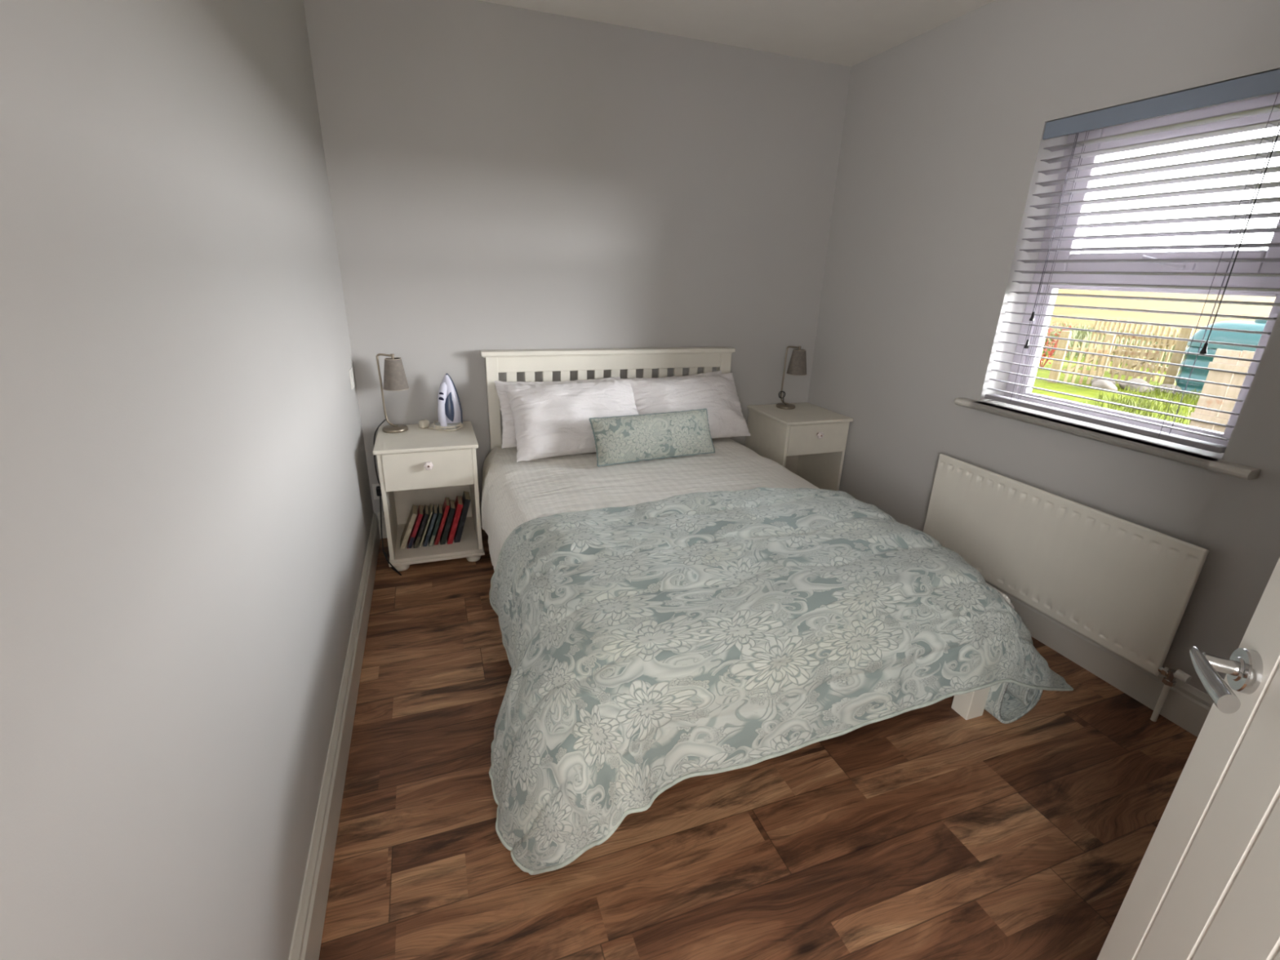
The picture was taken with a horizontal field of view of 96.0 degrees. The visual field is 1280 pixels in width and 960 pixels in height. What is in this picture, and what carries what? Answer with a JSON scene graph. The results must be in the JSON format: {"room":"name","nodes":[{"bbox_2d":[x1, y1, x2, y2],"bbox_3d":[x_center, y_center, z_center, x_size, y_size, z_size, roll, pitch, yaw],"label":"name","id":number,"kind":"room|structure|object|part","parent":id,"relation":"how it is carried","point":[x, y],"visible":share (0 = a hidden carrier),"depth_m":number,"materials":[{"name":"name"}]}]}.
{"room":"bedroom","nodes":[
{"label":"bedroom","id":0,"kind":"room"},
{"bbox_2d":[0,0,373,959],"bbox_3d":[-0.878,-0.251,1.196,0.150,2.500,3.420,-5,21,-19],"label":"wall","id":1,"kind":"structure","parent":0,"point":[186,507],"depth_m":0.76,"materials":[{"name":"paint"}]},
{"bbox_2d":[288,512,380,959],"bbox_3d":[-0.828,0.760,1.580,0.018,0.143,3.200,-5,21,-19],"label":"baseboard","id":2,"kind":"structure","parent":1,"relation":"attached to","point":[306,941],"depth_m":1.46,"materials":[{"name":"paint"}]},
{"bbox_2d":[348,367,355,389],"bbox_3d":[-1.297,-0.457,2.595,0.009,0.086,0.086,-5,21,-19],"label":"light switch","id":3,"kind":"object","parent":1,"relation":"attached to","point":[351,374],"visible":1,"depth_m":2.57,"materials":[{"name":"white plastic"}]},
{"bbox_2d":[302,0,851,518],"bbox_3d":[-0.153,-0.912,3.095,2.568,2.500,0.120,-5,21,-19],"label":"wall","id":4,"kind":"structure","parent":0,"point":[500,176],"depth_m":2.79,"materials":[{"name":"paint"}]},
{"bbox_2d":[371,483,382,499],"bbox_3d":[-1.288,0.054,2.948,0.146,0.086,0.012,-5,21,-19],"label":"wall socket","id":5,"kind":"object","parent":4,"relation":"attached to","point":[374,485],"visible":0.23,"depth_m":2.92,"materials":[{"name":"white plastic"}]},
{"bbox_2d":[377,502,481,538],"bbox_3d":[-0.162,0.125,3.400,2.532,0.143,0.018,-5,21,-19],"label":"baseboard","id":6,"kind":"structure","parent":4,"relation":"attached to","point":[384,526],"depth_m":2.99,"materials":[{"name":"paint"}]},
{"bbox_2d":[478,0,995,66],"bbox_3d":[0.511,-1.598,1.223,3.018,0.100,3.420,-5,21,-19],"label":"ceiling","id":7,"kind":"structure","parent":0,"point":[846,33],"depth_m":2.51,"materials":[{"name":"paint"}]},
{"bbox_2d":[318,527,1197,959],"bbox_3d":[0.386,0.779,1.993,2.568,0.100,3.300,-5,21,-19],"label":"floor","id":8,"kind":"structure","parent":0,"point":[931,832],"depth_m":1.48,"materials":[{"name":"brown wood"}]},
{"bbox_2d":[373,421,484,571],"bbox_3d":[-1.008,0.073,2.796,0.435,0.600,0.460,-5,21,-19],"label":"bedside table","id":9,"kind":"object","parent":8,"relation":"on","point":[417,466],"visible":0.9,"depth_m":2.64,"materials":[{"name":"beige paint"}]},
{"bbox_3d":[-1.198,0.074,2.742,0.018,0.542,0.420,-5,21,-19],"label":"panel","id":10,"kind":"part","parent":9,"relation":"part of","materials":[{"name":"beige paint"}]},
{"bbox_2d":[373,353,408,575],"bbox_3d":[-1.154,-0.084,2.681,0.208,0.962,0.463,-5,21,-19],"label":"table lamp","id":11,"kind":"object","parent":9,"relation":"on","point":[394,375],"visible":0.98,"depth_m":2.66,"materials":[{"name":"metal"}]},
{"bbox_3d":[-1.177,-0.416,2.693,0.072,0.346,0.017,-4,21,-16],"label":"stem","id":12,"kind":"part","parent":11,"relation":"part of","materials":[{"name":"metal"}]},
{"bbox_3d":[-1.142,-0.495,2.679,0.112,0.138,0.112,-5,21,-19],"label":"lamp shade","id":13,"kind":"part","parent":11,"relation":"part of","materials":[{"name":"fabric"}]},
{"bbox_2d":[400,505,417,549],"bbox_3d":[-1.116,0.226,2.778,0.094,0.183,0.118,-5,21,-19],"label":"book","id":14,"kind":"object","parent":9,"relation":"on","point":[413,513],"visible":1,"depth_m":2.73,"materials":[{"name":"beige paper"}]},
{"bbox_2d":[407,505,422,548],"bbox_3d":[-1.087,0.226,2.784,0.087,0.178,0.118,-5,21,-19],"label":"book","id":15,"kind":"object","parent":9,"relation":"on","point":[420,512],"visible":0.97,"depth_m":2.74,"materials":[{"name":"red paper"}]},
{"bbox_3d":[-1.090,0.299,2.743,0.016,0.059,0.001,18,12,-26],"label":"spine panel","id":16,"kind":"part","parent":15,"relation":"part of","materials":[{"name":"paper"}]},
{"bbox_2d":[413,505,428,548],"bbox_3d":[-1.061,0.225,2.789,0.084,0.177,0.118,-5,21,-19],"label":"book","id":17,"kind":"object","parent":9,"relation":"on","point":[425,511],"visible":0.97,"depth_m":2.75,"materials":[{"name":"black paper"}]},
{"bbox_3d":[-1.063,0.298,2.748,0.015,0.059,0.001,17,12,-25],"label":"spine panel","id":18,"kind":"part","parent":17,"relation":"part of","materials":[{"name":"beige paper"}]},
{"bbox_2d":[419,503,432,546],"bbox_3d":[-1.043,0.219,2.803,0.075,0.174,0.118,-5,21,-19],"label":"book","id":19,"kind":"object","parent":9,"relation":"on","point":[430,508],"visible":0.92,"depth_m":2.76,"materials":[{"name":"beige paper"}]},
{"bbox_3d":[-0.939,-0.047,2.564,0.373,0.171,0.020,-5,21,-19],"label":"drawer","id":20,"kind":"part","parent":9,"relation":"part of","materials":[{"name":"beige paint"}]},
{"bbox_3d":[-0.930,-0.064,2.533,0.044,0.038,0.030,-5,21,-19],"label":"knob","id":21,"kind":"part","parent":9,"relation":"part of","materials":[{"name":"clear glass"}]},
{"bbox_2d":[422,503,437,546],"bbox_3d":[-1.023,0.221,2.806,0.078,0.173,0.118,-5,21,-19],"label":"book","id":22,"kind":"object","parent":9,"relation":"on","point":[434,513],"visible":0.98,"depth_m":2.76,"materials":[{"name":"paper"}]},
{"bbox_3d":[-1.024,0.292,2.766,0.013,0.057,0.001,16,13,-25],"label":"spine panel","id":23,"kind":"part","parent":22,"relation":"part of","materials":[{"name":"blue paper"}]},
{"bbox_3d":[-1.081,-0.019,2.983,0.375,0.522,0.012,-5,21,-19],"label":"panel","id":24,"kind":"part","parent":9,"relation":"part of","materials":[{"name":"paint"}]},
{"bbox_2d":[428,503,442,546],"bbox_3d":[-0.999,0.221,2.811,0.076,0.172,0.118,-5,21,-19],"label":"book","id":25,"kind":"object","parent":9,"relation":"on","point":[439,509],"visible":0.96,"depth_m":2.77,"materials":[{"name":"grey paper"}]},
{"bbox_3d":[-1.000,0.292,2.770,0.014,0.056,0.001,16,13,-25],"label":"spine panel","id":26,"kind":"part","parent":25,"relation":"part of","materials":[{"name":"paper"}]},
{"bbox_2d":[388,516,484,567],"bbox_3d":[-1.019,0.296,2.888,0.427,0.032,0.428,-5,21,-19],"label":"shelf","id":27,"kind":"object","parent":9,"relation":"attached to","point":[468,547],"depth_m":2.75,"materials":[{"name":"paint"}]},
{"bbox_2d":[418,373,462,431],"bbox_3d":[-0.971,-0.379,2.785,0.204,0.260,0.127,2,20,2],"label":"iron","id":28,"kind":"object","parent":9,"relation":"on","point":[450,415],"visible":1,"depth_m":2.79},
{"bbox_3d":[-0.943,-0.354,2.764,0.040,0.223,0.067,2,20,2],"label":"handle","id":29,"kind":"part","parent":28,"relation":"part of","materials":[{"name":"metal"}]},
{"bbox_3d":[-0.919,-0.355,2.796,0.060,0.150,0.028,-16,26,-40],"label":"water tank","id":30,"kind":"part","parent":28,"relation":"part of","materials":[{"name":"plastic"}]},
{"bbox_2d":[434,497,449,545],"bbox_3d":[-0.972,0.200,2.822,0.088,0.205,0.118,-5,21,-19],"label":"book","id":31,"kind":"object","parent":9,"relation":"on","point":[446,506],"visible":0.95,"depth_m":2.78,"materials":[{"name":"red paper"}]},
{"bbox_3d":[-0.976,0.282,2.785,0.015,0.068,0.001,15,13,-25],"label":"spine panel","id":32,"kind":"part","parent":31,"relation":"part of","materials":[{"name":"red paper"}]},
{"bbox_2d":[440,499,455,544],"bbox_3d":[-0.947,0.207,2.830,0.085,0.192,0.118,-5,21,-19],"label":"book","id":33,"kind":"object","parent":9,"relation":"on","point":[446,529],"visible":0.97,"depth_m":2.78,"materials":[{"name":"black paper"}]},
{"bbox_3d":[-0.949,0.284,2.791,0.021,0.063,0.001,14,14,-25],"label":"spine panel","id":34,"kind":"part","parent":33,"relation":"part of","materials":[{"name":"black paper"}]},
{"bbox_2d":[446,495,462,544],"bbox_3d":[-0.913,0.197,2.835,0.088,0.211,0.118,-5,21,-19],"label":"book","id":35,"kind":"object","parent":9,"relation":"on","point":[459,503],"visible":0.94,"depth_m":2.79,"materials":[{"name":"red paper"}]},
{"bbox_2d":[453,490,471,542],"bbox_3d":[-0.882,0.182,2.850,0.092,0.229,0.118,-5,21,-19],"label":"book","id":36,"kind":"object","parent":9,"relation":"on","point":[466,500],"visible":0.94,"depth_m":2.80,"materials":[{"name":"black paper"}]},
{"bbox_3d":[-0.885,0.271,2.815,0.024,0.075,0.001,12,15,-24],"label":"spine panel","id":37,"kind":"part","parent":36,"relation":"part of","materials":[{"name":"black paper"}]},
{"bbox_3d":[-0.828,0.040,2.870,0.018,0.542,0.420,-5,21,-19],"label":"panel","id":38,"kind":"part","parent":9,"relation":"part of","materials":[{"name":"beige paint"}]},
{"bbox_2d":[480,346,990,719],"bbox_3d":[0.174,0.066,2.388,1.396,0.960,1.964,-5,21,-19],"label":"double bed","id":39,"kind":"object","parent":8,"relation":"on","point":[970,705],"visible":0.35,"depth_m":3.00,"materials":[{"name":"paint"}]},
{"bbox_3d":[-0.755,-0.177,3.023,0.058,0.932,0.046,-5,21,-19],"label":"headboard post","id":40,"kind":"part","parent":39,"relation":"part of","materials":[{"name":"paint"}]},
{"bbox_3d":[-0.131,-0.635,3.089,1.357,0.082,0.028,-5,21,-19],"label":"headboard","id":41,"kind":"part","parent":39,"relation":"part of","materials":[{"name":"paint"}]},
{"bbox_3d":[-0.130,-0.681,3.063,1.396,0.030,0.076,-5,21,-19],"label":"cap rail","id":42,"kind":"part","parent":39,"relation":"part of","materials":[{"name":"paint"}]},
{"bbox_3d":[0.470,-0.291,3.447,0.068,0.932,0.046,-5,21,-19],"label":"headboard post","id":43,"kind":"part","parent":39,"relation":"part of","materials":[{"name":"paint"}]},
{"bbox_3d":[1.095,0.633,1.872,0.072,0.300,0.062,-5,21,-19],"label":"leg","id":44,"kind":"part","parent":39,"relation":"part of","materials":[{"name":"paint"}]},
{"bbox_3d":[0.179,0.171,2.407,1.295,0.189,1.890,-5,21,-19],"label":"mattress","id":45,"kind":"object","parent":39,"relation":"on","visible":0},
{"bbox_2d":[481,437,1015,610],"bbox_3d":[0.165,0.214,2.363,1.494,0.323,1.941,-5,21,-19],"label":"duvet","id":46,"kind":"object","parent":45,"relation":"on","point":[514,493],"visible":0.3,"depth_m":2.50,"materials":[{"name":"white fabric"}]},
{"bbox_2d":[493,376,620,448],"bbox_3d":[-0.393,-0.352,2.941,0.663,0.308,0.189,-5,21,-19],"label":"pillow","id":47,"kind":"object","parent":46,"relation":"on","point":[508,435],"visible":0.09,"depth_m":2.83,"materials":[{"name":"white fabric"}]},
{"bbox_2d":[503,378,638,462],"bbox_3d":[-0.301,-0.306,2.820,0.686,0.328,0.306,-5,21,-19],"label":"pillow","id":48,"kind":"object","parent":46,"relation":"on","point":[552,420],"visible":0.82,"depth_m":2.71,"materials":[{"name":"white fabric"}]},
{"bbox_2d":[589,408,715,466],"bbox_3d":[0.071,-0.208,2.733,0.630,0.203,0.147,-8,22,-26],"label":"cushion","id":49,"kind":"object","parent":46,"relation":"on","point":[622,439],"visible":1,"depth_m":2.67,"materials":[{"name":"teal fabric"}]},
{"bbox_2d":[616,370,721,380],"bbox_3d":[0.188,-0.408,3.148,0.645,0.342,0.177,-5,21,-19],"label":"pillow","id":50,"kind":"object","parent":46,"relation":"on","point":[718,371],"visible":0.02,"depth_m":3.16,"materials":[{"name":"white fabric"}]},
{"bbox_2d":[628,372,751,439],"bbox_3d":[0.257,-0.375,3.063,0.689,0.330,0.273,-8,22,-24],"label":"pillow","id":51,"kind":"object","parent":46,"relation":"on","point":[717,393],"visible":0.7,"depth_m":3.01,"materials":[{"name":"white fabric"}]},
{"bbox_2d":[488,487,1073,875],"bbox_3d":[0.441,0.462,1.875,1.829,0.566,1.115,-3,20,-13],"label":"comforter","id":52,"kind":"object","parent":46,"relation":"on","point":[651,647],"visible":0.98,"depth_m":1.49,"materials":[{"name":"fabric"}]},
{"bbox_2d":[745,402,853,490],"bbox_3d":[0.921,-0.110,3.463,0.435,0.608,0.460,-5,21,-19],"label":"bedside table","id":53,"kind":"object","parent":8,"relation":"on","point":[809,440],"visible":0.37,"depth_m":3.31,"materials":[{"name":"beige paint"}]},
{"bbox_3d":[0.731,-0.108,3.408,0.018,0.549,0.420,-5,21,-19],"label":"panel","id":54,"kind":"part","parent":53,"relation":"part of","materials":[{"name":"beige paint"}]},
{"bbox_2d":[776,346,806,409],"bbox_3d":[0.900,-0.611,3.418,0.182,0.363,0.118,-5,21,-19],"label":"table lamp","id":55,"kind":"object","parent":53,"relation":"on","point":[797,363],"visible":1,"depth_m":3.37,"materials":[{"name":"fabric"}]},
{"bbox_3d":[0.888,-0.617,3.410,0.094,0.346,0.019,-5,21,-19],"label":"stem","id":56,"kind":"part","parent":55,"relation":"part of","materials":[{"name":"metal"}]},
{"bbox_3d":[0.933,-0.696,3.400,0.115,0.138,0.115,-5,21,-19],"label":"lamp shade","id":57,"kind":"part","parent":55,"relation":"part of","materials":[{"name":"fabric"}]},
{"bbox_3d":[0.848,-0.202,3.649,0.375,0.529,0.012,-5,21,-19],"label":"panel","id":58,"kind":"part","parent":53,"relation":"part of","materials":[{"name":"paint"}]},
{"bbox_3d":[0.990,-0.232,3.230,0.373,0.173,0.020,-5,21,-19],"label":"drawer","id":59,"kind":"part","parent":53,"relation":"part of","materials":[{"name":"beige paint"}]},
{"bbox_3d":[0.999,-0.249,3.199,0.044,0.038,0.030,-5,21,-19],"label":"knob","id":60,"kind":"part","parent":53,"relation":"part of","materials":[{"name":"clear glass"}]},
{"bbox_3d":[1.101,-0.143,3.536,0.018,0.549,0.420,-5,21,-19],"label":"panel","id":61,"kind":"part","parent":53,"relation":"part of","materials":[{"name":"beige paint"}]},
{"bbox_2d":[807,0,1279,694],"bbox_3d":[1.752,-0.494,2.106,0.300,2.500,3.420,-5,21,-19],"label":"wall","id":62,"kind":"structure","parent":0,"point":[942,152],"depth_m":2.37,"materials":[{"name":"paint"}]},
{"bbox_2d":[923,453,1208,721],"bbox_3d":[1.565,0.335,2.269,0.098,0.611,1.119,-5,21,-19],"label":"radiator","id":63,"kind":"object","parent":62,"relation":"attached to","point":[1127,587],"visible":0.98,"depth_m":2.09,"materials":[{"name":"metal"}]},
{"bbox_2d":[985,580,1213,737],"bbox_3d":[1.573,0.537,2.411,0.018,0.143,3.200,-5,21,-19],"label":"baseboard","id":64,"kind":"structure","parent":62,"relation":"attached to","point":[1185,705],"depth_m":2.05,"materials":[{"name":"paint"}]},
{"bbox_2d":[954,397,1261,479],"bbox_3d":[1.660,-0.189,2.131,0.199,0.028,1.025,-5,21,-19],"label":"windowsill","id":65,"kind":"structure","parent":62,"relation":"attached to","point":[1204,459],"depth_m":1.98,"materials":[{"name":"paint"}]},
{"bbox_2d":[1004,93,1279,445],"bbox_3d":[1.764,-0.703,1.988,0.117,1.063,0.853,-5,21,-19],"label":"window","id":66,"kind":"structure","parent":62,"relation":"in","point":[1269,100],"depth_m":2.01,"materials":[{"name":"white plastic"}]},
{"bbox_2d":[984,69,1279,453],"bbox_3d":[1.650,-0.702,1.943,0.075,1.032,0.840,-5,21,-19],"label":"blind","id":67,"kind":"object","parent":66,"relation":"attached to","point":[1266,83],"visible":0.97,"depth_m":1.85,"materials":[{"name":"white plastic"}]},
{"bbox_3d":[1.562,-0.782,2.210,0.054,0.980,0.002,-5,21,-19],"label":"ladder cord","id":68,"kind":"part","parent":67,"relation":"part of","materials":[{"name":"white fabric"}]},
{"bbox_3d":[1.566,-0.778,2.199,0.002,0.980,0.002,-5,21,-19],"label":"lift cord","id":69,"kind":"part","parent":67,"relation":"part of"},
{"bbox_3d":[1.541,-0.890,2.154,0.006,0.720,0.012,-5,21,-19],"label":"pull cord","id":70,"kind":"part","parent":67,"relation":"part of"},
{"bbox_3d":[1.540,-0.942,2.143,0.004,0.615,0.013,1,20,-3],"label":"pull cord","id":71,"kind":"part","parent":67,"relation":"part of","materials":[{"name":"white fabric"}]},
{"bbox_3d":[1.645,-0.227,2.118,0.052,0.018,0.832,-5,21,-19],"label":"rail","id":72,"kind":"part","parent":67,"relation":"part of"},
{"bbox_3d":[1.743,-0.605,1.733,0.054,0.980,0.002,-5,21,-19],"label":"ladder cord","id":73,"kind":"part","parent":67,"relation":"part of","materials":[{"name":"grey fabric"}]},
{"bbox_3d":[1.747,-0.601,1.723,0.002,0.980,0.002,7,21,15],"label":"lift cord","id":74,"kind":"part","parent":67,"relation":"part of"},
{"bbox_3d":[1.728,-0.728,1.639,0.008,0.665,0.020,15,24,32],"label":"pull cord","id":75,"kind":"part","parent":67,"relation":"part of","materials":[{"name":"black fabric"}]},
{"bbox_3d":[1.784,-0.944,1.905,0.062,0.493,0.783,-5,21,-19],"label":"opening sash","id":76,"kind":"part","parent":66,"relation":"part of","materials":[{"name":"white plastic"}]},
{"bbox_3d":[1.748,-0.721,1.911,0.040,0.049,0.147,-5,21,-19],"label":"handle","id":77,"kind":"part","parent":66,"relation":"part of","materials":[{"name":"white plastic"}]},
{"bbox_3d":[0.959,0.177,0.174,2.568,2.500,0.100,-5,21,-19],"label":"wall","id":78,"kind":"structure","parent":0,"visible":0},
{"bbox_2d":[1097,556,1279,959],"bbox_3d":[0.574,0.246,0.404,0.096,1.975,0.735,12,22,27],"label":"door","id":79,"kind":"structure","parent":78,"relation":"in","point":[1206,884],"depth_m":0.69,"materials":[{"name":"paint"}]},
{"bbox_3d":[0.675,0.233,0.680,0.020,0.026,0.109,12,22,27],"label":"lever","id":80,"kind":"part","parent":79,"relation":"part of","materials":[{"name":"silver metal"}]},
{"bbox_3d":[0.710,0.226,0.703,0.037,0.021,0.021,12,22,27],"label":"handle","id":81,"kind":"part","parent":79,"relation":"part of","materials":[{"name":"silver metal"}]},
{"label":"outside","id":82,"kind":"structure","parent":0,"visible":0},
{"bbox_2d":[1031,348,1199,425],"bbox_3d":[28.207,-2.207,13.342,57.132,0.100,80.000,-5,21,-19],"label":"ground","id":83,"kind":"structure","parent":82,"point":[1042,373],"depth_m":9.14,"materials":[{"name":"green plant"}]},
{"bbox_2d":[1039,323,1071,367],"bbox_3d":[7.873,-2.577,11.135,0.722,0.872,0.684,2,20,0],"label":"shrub","id":84,"kind":"object","parent":83,"relation":"on","point":[1052,351],"visible":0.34,"depth_m":11.03,"materials":[{"name":"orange plant"}]},
{"bbox_2d":[1047,330,1071,382],"bbox_3d":[7.043,-2.065,9.665,0.130,0.850,0.130,-16,26,-40],"label":"fence post","id":85,"kind":"object","parent":83,"relation":"on","point":[1062,344],"visible":0.87,"depth_m":9.62,"materials":[{"name":"beige wood"}]},
{"bbox_2d":[1062,337,1110,384],"bbox_3d":[7.451,-1.994,9.625,0.583,0.768,0.075,5,20,10],"label":"gate","id":86,"kind":"object","parent":83,"relation":"on","point":[1098,350],"visible":0.85,"depth_m":9.60,"materials":[{"name":"beige wood"}]},
{"bbox_3d":[7.445,-1.815,9.689,0.583,0.070,0.035,5,20,10],"label":"fence rail","id":87,"kind":"part","parent":86,"relation":"part of","materials":[{"name":"beige wood"}]},
{"bbox_3d":[7.456,-2.153,9.567,0.583,0.070,0.035,5,20,10],"label":"fence rail","id":88,"kind":"part","parent":86,"relation":"part of","materials":[{"name":"beige wood"}]},
{"bbox_2d":[1090,377,1115,385],"bbox_3d":[7.776,-1.658,9.650,0.347,0.148,0.329,-5,21,-19],"label":"stone","id":89,"kind":"object","parent":83,"relation":"on","point":[1094,379],"visible":0.27,"depth_m":9.57,"materials":[{"name":"grey stone"}]},
{"bbox_2d":[1093,333,1115,378],"bbox_3d":[7.970,-2.092,9.895,0.120,0.800,0.120,-16,26,-40],"label":"fence post","id":90,"kind":"object","parent":83,"relation":"on","point":[1111,337],"visible":0.54,"depth_m":9.81,"materials":[{"name":"beige wood"}]},
{"bbox_2d":[1091,379,1117,391],"bbox_3d":[7.495,-1.534,9.277,0.336,0.151,0.349,-14,25,-37],"label":"stone","id":91,"kind":"object","parent":83,"relation":"on","point":[1105,384],"visible":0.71,"depth_m":9.18,"materials":[{"name":"grey stone"}]},
{"bbox_2d":[1041,320,1192,372],"bbox_3d":[13.216,-3.606,15.123,8.566,0.420,13.146,-5,21,-19],"label":"reeds","id":92,"kind":"object","parent":83,"relation":"on","point":[1082,335],"visible":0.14,"depth_m":15.52,"materials":[{"name":"plant"}]},
{"bbox_2d":[1084,319,1177,382],"bbox_3d":[9.233,-2.508,10.894,0.075,0.982,2.127,3,20,3],"label":"picket fence","id":93,"kind":"object","parent":83,"relation":"on","point":[1167,343],"visible":0.44,"depth_m":10.59,"materials":[{"name":"beige wood"}]},
{"bbox_3d":[9.225,-2.269,10.980,0.035,0.070,2.127,3,20,3],"label":"fence rail","id":94,"kind":"part","parent":93,"relation":"part of","materials":[{"name":"beige wood"}]},
{"bbox_3d":[9.239,-2.702,10.824,0.035,0.070,2.127,3,20,3],"label":"fence rail","id":95,"kind":"part","parent":93,"relation":"part of","materials":[{"name":"beige wood"}]},
{"bbox_2d":[1108,343,1160,383],"bbox_3d":[8.371,-1.962,9.755,0.595,0.675,0.075,12,22,26],"label":"gate","id":96,"kind":"object","parent":83,"relation":"on","point":[1149,355],"visible":0.83,"depth_m":9.72,"materials":[{"name":"beige wood"}]},
{"bbox_3d":[8.367,-1.814,9.808,0.595,0.070,0.035,12,22,26],"label":"fence rail","id":97,"kind":"part","parent":96,"relation":"part of","materials":[{"name":"beige wood"}]},
{"bbox_3d":[8.377,-2.124,9.696,0.595,0.070,0.035,12,22,26],"label":"fence rail","id":98,"kind":"part","parent":96,"relation":"part of","materials":[{"name":"beige wood"}]},
{"bbox_2d":[1119,377,1154,392],"bbox_3d":[8.023,-1.539,9.288,0.431,0.188,0.434,-5,21,-19],"label":"stone","id":99,"kind":"object","parent":83,"relation":"on","point":[1122,384],"visible":0.71,"depth_m":9.18,"materials":[{"name":"grey stone"}]},
{"bbox_2d":[1158,383,1182,393],"bbox_3d":[8.480,-1.470,9.217,0.302,0.129,0.305,-5,21,-19],"label":"stone","id":100,"kind":"object","parent":83,"relation":"on","point":[1169,386],"visible":0.55,"depth_m":9.14,"materials":[{"name":"grey stone"}]},
{"bbox_2d":[1162,327,1193,384],"bbox_3d":[8.975,-2.053,9.612,0.140,0.980,0.140,-16,26,-40],"label":"fence post","id":101,"kind":"object","parent":83,"relation":"on","point":[1185,333],"visible":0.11,"depth_m":9.56,"materials":[{"name":"beige wood"}]},
{"bbox_2d":[1175,319,1266,394],"bbox_3d":[9.448,-1.788,8.622,1.000,1.180,1.900,-12,24,-34],"label":"tank","id":102,"kind":"object","parent":83,"relation":"on","point":[1251,339],"visible":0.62,"depth_m":8.79,"materials":[{"name":"teal plastic"}]},
{"bbox_2d":[1189,348,1254,432],"bbox_3d":[6.280,-0.721,5.678,0.062,0.979,1.341,-3,20,-14],"label":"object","id":103,"kind":"object","parent":83,"relation":"on","point":[1233,379],"visible":0.27,"depth_m":6.11,"materials":[{"name":"beige wood"}]},
{"bbox_3d":[6.261,-0.486,5.760,0.038,0.080,1.340,-3,20,-14],"label":"fence rail","id":104,"kind":"part","parent":103,"relation":"part of","materials":[{"name":"beige wood"}]},
{"bbox_3d":[6.277,-1.003,5.573,0.038,0.080,1.340,-3,20,-14],"label":"fence rail","id":105,"kind":"part","parent":103,"relation":"part of","materials":[{"name":"beige wood"}]},
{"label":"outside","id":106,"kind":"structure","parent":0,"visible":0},
{"bbox_2d":[1049,288,1275,361],"bbox_3d":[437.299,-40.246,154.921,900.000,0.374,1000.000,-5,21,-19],"label":"field","id":107,"kind":"structure","parent":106,"point":[1161,305],"depth_m":47.19,"materials":[{"name":"beige"}]}
]}

